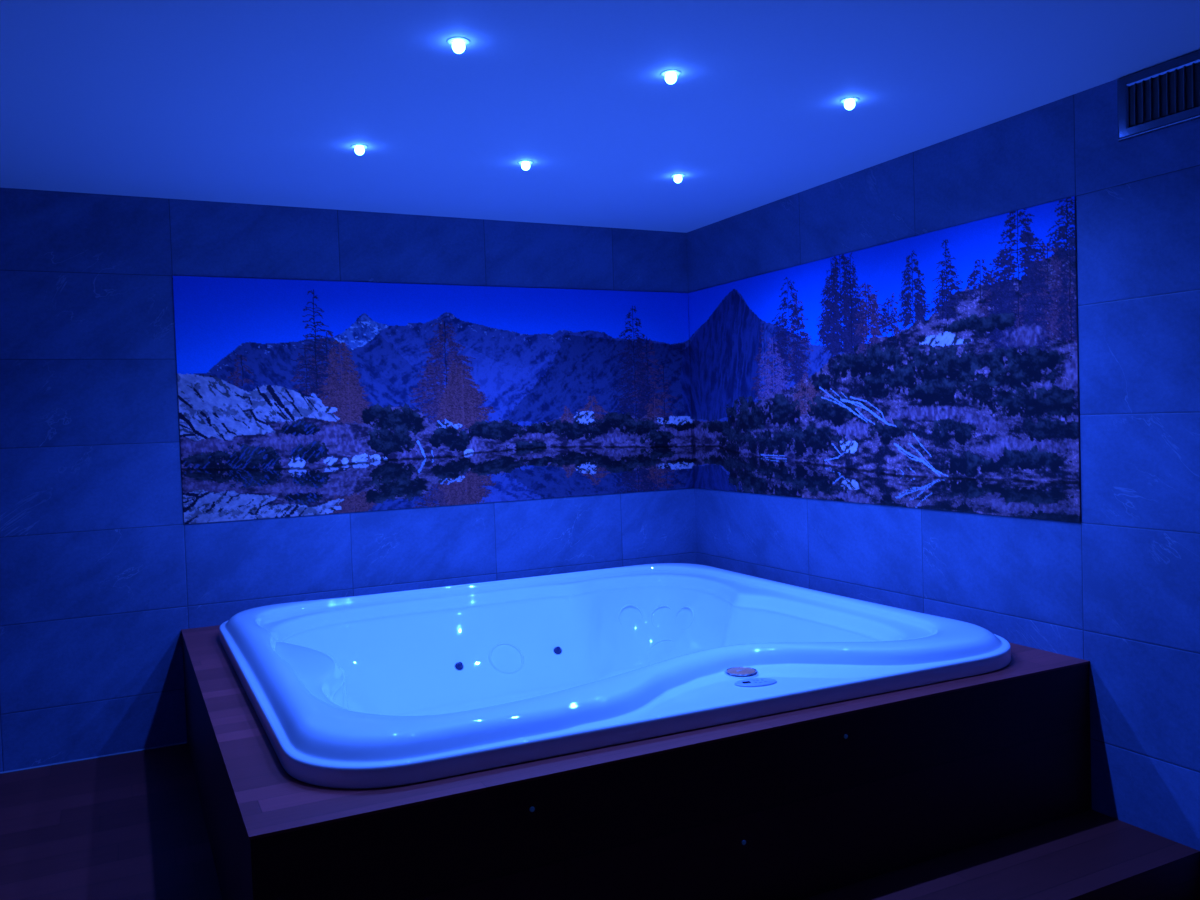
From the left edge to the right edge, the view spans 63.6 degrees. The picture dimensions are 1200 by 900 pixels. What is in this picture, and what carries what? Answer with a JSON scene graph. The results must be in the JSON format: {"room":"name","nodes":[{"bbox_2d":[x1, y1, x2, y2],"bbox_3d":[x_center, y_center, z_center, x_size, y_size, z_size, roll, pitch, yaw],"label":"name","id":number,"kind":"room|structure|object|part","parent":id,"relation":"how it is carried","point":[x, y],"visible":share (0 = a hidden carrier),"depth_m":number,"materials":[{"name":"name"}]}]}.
{"room":"spa hot tub room","nodes":[
{"label":"spa hot tub room","id":0,"kind":"room"},
{"bbox_2d":[0,188,696,771],"bbox_3d":[-1.459,0.140,5.031,4.700,2.956,0.100,-3,2,-26],"label":"wall","id":1,"kind":"structure","parent":0,"point":[102,572],"depth_m":4.64,"materials":[{"name":"tile"}]},
{"bbox_2d":[0,742,185,773],"bbox_3d":[-2.710,1.458,4.368,1.558,0.006,0.006,-3,2,-26],"label":"trim","id":2,"kind":"structure","parent":1,"relation":"attached to","point":[182,742],"depth_m":4.53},
{"bbox_2d":[172,276,693,523],"bbox_3d":[-0.739,-0.302,5.323,2.902,1.200,0.005,-3,2,-26],"label":"mural panel","id":3,"kind":"object","parent":1,"relation":"attached to","point":[296,397],"visible":1,"depth_m":5.21,"materials":[{"name":"multicoloured paper"}]},
{"bbox_2d":[0,0,1199,232],"bbox_3d":[-0.102,-1.245,2.167,4.700,0.100,6.400,-3,2,-26],"label":"ceiling","id":4,"kind":"structure","parent":0,"point":[260,102],"depth_m":3.31,"materials":[{"name":"paint"}]},
{"bbox_2d":[351,144,367,154],"bbox_3d":[-0.966,-1.202,3.894,0.069,0.034,0.069,-3,2,-26],"label":"recessed light","id":5,"kind":"object","parent":4,"relation":"in","point":[359,150],"visible":1,"depth_m":3.88,"materials":[{"name":"white metal"}]},
{"bbox_3d":[-0.966,-1.202,3.894,0.039,0.034,0.039,-3,2,-26],"label":"bulb","id":6,"kind":"part","parent":5,"relation":"part of","materials":[{"name":"white glass"}]},
{"bbox_2d":[447,37,469,53],"bbox_3d":[-0.417,-1.189,2.860,0.069,0.034,0.069,-3,2,-26],"label":"recessed light","id":7,"kind":"object","parent":4,"relation":"in","point":[458,46],"visible":1,"depth_m":2.85,"materials":[{"name":"white metal"}]},
{"bbox_3d":[-0.417,-1.189,2.860,0.039,0.034,0.039,-3,2,-26],"label":"bulb","id":8,"kind":"part","parent":7,"relation":"part of","materials":[{"name":"white glass"}]},
{"bbox_2d":[518,160,533,169],"bbox_3d":[-0.323,-1.234,4.213,0.069,0.034,0.069,-3,2,-26],"label":"recessed light","id":9,"kind":"object","parent":4,"relation":"in","point":[525,165],"visible":1,"depth_m":4.20,"materials":[{"name":"white metal"}]},
{"bbox_3d":[-0.323,-1.234,4.213,0.039,0.034,0.039,-3,2,-26],"label":"bulb","id":10,"kind":"part","parent":9,"relation":"part of","materials":[{"name":"white glass"}]},
{"bbox_2d":[660,70,680,83],"bbox_3d":[0.233,-1.220,3.183,0.069,0.034,0.069,-3,2,-26],"label":"recessed light","id":11,"kind":"object","parent":4,"relation":"in","point":[671,77],"visible":1,"depth_m":3.17,"materials":[{"name":"white metal"}]},
{"bbox_3d":[0.233,-1.220,3.183,0.039,0.034,0.039,-3,2,-26],"label":"bulb","id":12,"kind":"part","parent":11,"relation":"part of","materials":[{"name":"white glass"}]},
{"bbox_2d":[671,174,684,182],"bbox_3d":[0.365,-1.266,4.533,0.069,0.034,0.069,-3,2,-26],"label":"recessed light","id":13,"kind":"object","parent":4,"relation":"in","point":[678,178],"visible":1,"depth_m":4.52,"materials":[{"name":"white"}]},
{"bbox_3d":[0.365,-1.266,4.533,0.039,0.034,0.039,-3,2,-26],"label":"bulb","id":14,"kind":"part","parent":13,"relation":"part of","materials":[{"name":"white glass"}]},
{"bbox_2d":[840,97,858,109],"bbox_3d":[0.907,-1.253,3.518,0.069,0.034,0.069,-3,2,-26],"label":"recessed light","id":15,"kind":"object","parent":4,"relation":"in","point":[849,104],"visible":1,"depth_m":3.50,"materials":[{"name":"white metal"}]},
{"bbox_3d":[0.907,-1.253,3.518,0.039,0.034,0.039,-3,2,-26],"label":"bulb","id":16,"kind":"part","parent":15,"relation":"part of","materials":[{"name":"white glass"}]},
{"bbox_2d":[0,743,1199,899],"bbox_3d":[-0.010,1.548,2.253,4.500,0.220,6.200,-3,2,-26],"label":"floor","id":17,"kind":"structure","parent":0,"point":[126,826],"depth_m":3.36,"materials":[{"name":"brown wood"}]},
{"bbox_2d":[181,625,1091,899],"bbox_3d":[-0.102,1.103,4.145,2.940,0.556,2.718,-3,2,-26],"label":"tub surround","id":18,"kind":"object","parent":17,"relation":"on","point":[800,804],"visible":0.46,"depth_m":2.89,"materials":[{"name":"brown wood"}]},
{"bbox_3d":[-1.411,1.170,3.510,0.022,0.548,2.690,-3,2,-26],"label":"panel","id":19,"kind":"part","parent":18,"relation":"part of","materials":[{"name":"brown wood"}]},
{"bbox_2d":[219,563,1010,788],"bbox_3d":[-0.094,1.017,4.154,2.691,0.629,2.561,-3,2,-26],"label":"hot tub","id":20,"kind":"object","parent":18,"relation":"in","point":[391,689],"visible":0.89,"depth_m":4.11,"materials":[{"name":"white plastic"}]},
{"bbox_3d":[0.485,0.764,3.324,0.116,0.013,0.116,-3,2,-26],"label":"control knob","id":21,"kind":"part","parent":20,"relation":"part of","materials":[{"name":"silver metal"}]},
{"bbox_3d":[0.485,0.759,3.324,0.096,0.005,0.096,-3,2,-22],"label":"knob","id":22,"kind":"part","parent":20,"relation":"part of","materials":[{"name":"silver metal"}]},
{"bbox_2d":[687,49,1199,850],"bbox_3d":[2.025,0.082,3.189,0.100,2.956,6.300,-3,2,-26],"label":"wall","id":23,"kind":"structure","parent":0,"point":[1117,589],"depth_m":3.54,"materials":[{"name":"tile"}]},
{"bbox_2d":[688,196,1080,522],"bbox_3d":[1.161,-0.347,4.766,0.005,1.200,2.684,-3,2,-26],"label":"mural panel","id":24,"kind":"object","parent":23,"relation":"attached to","point":[939,369],"visible":1,"depth_m":4.32,"materials":[{"name":"multicoloured paper"}]},
{"bbox_2d":[1117,50,1199,141],"bbox_3d":[1.977,-1.179,3.032,0.013,0.215,0.774,-3,2,-26],"label":"air vent","id":25,"kind":"object","parent":23,"relation":"in","point":[1167,94],"visible":1,"depth_m":3.24,"materials":[{"name":"metal"}]}
]}

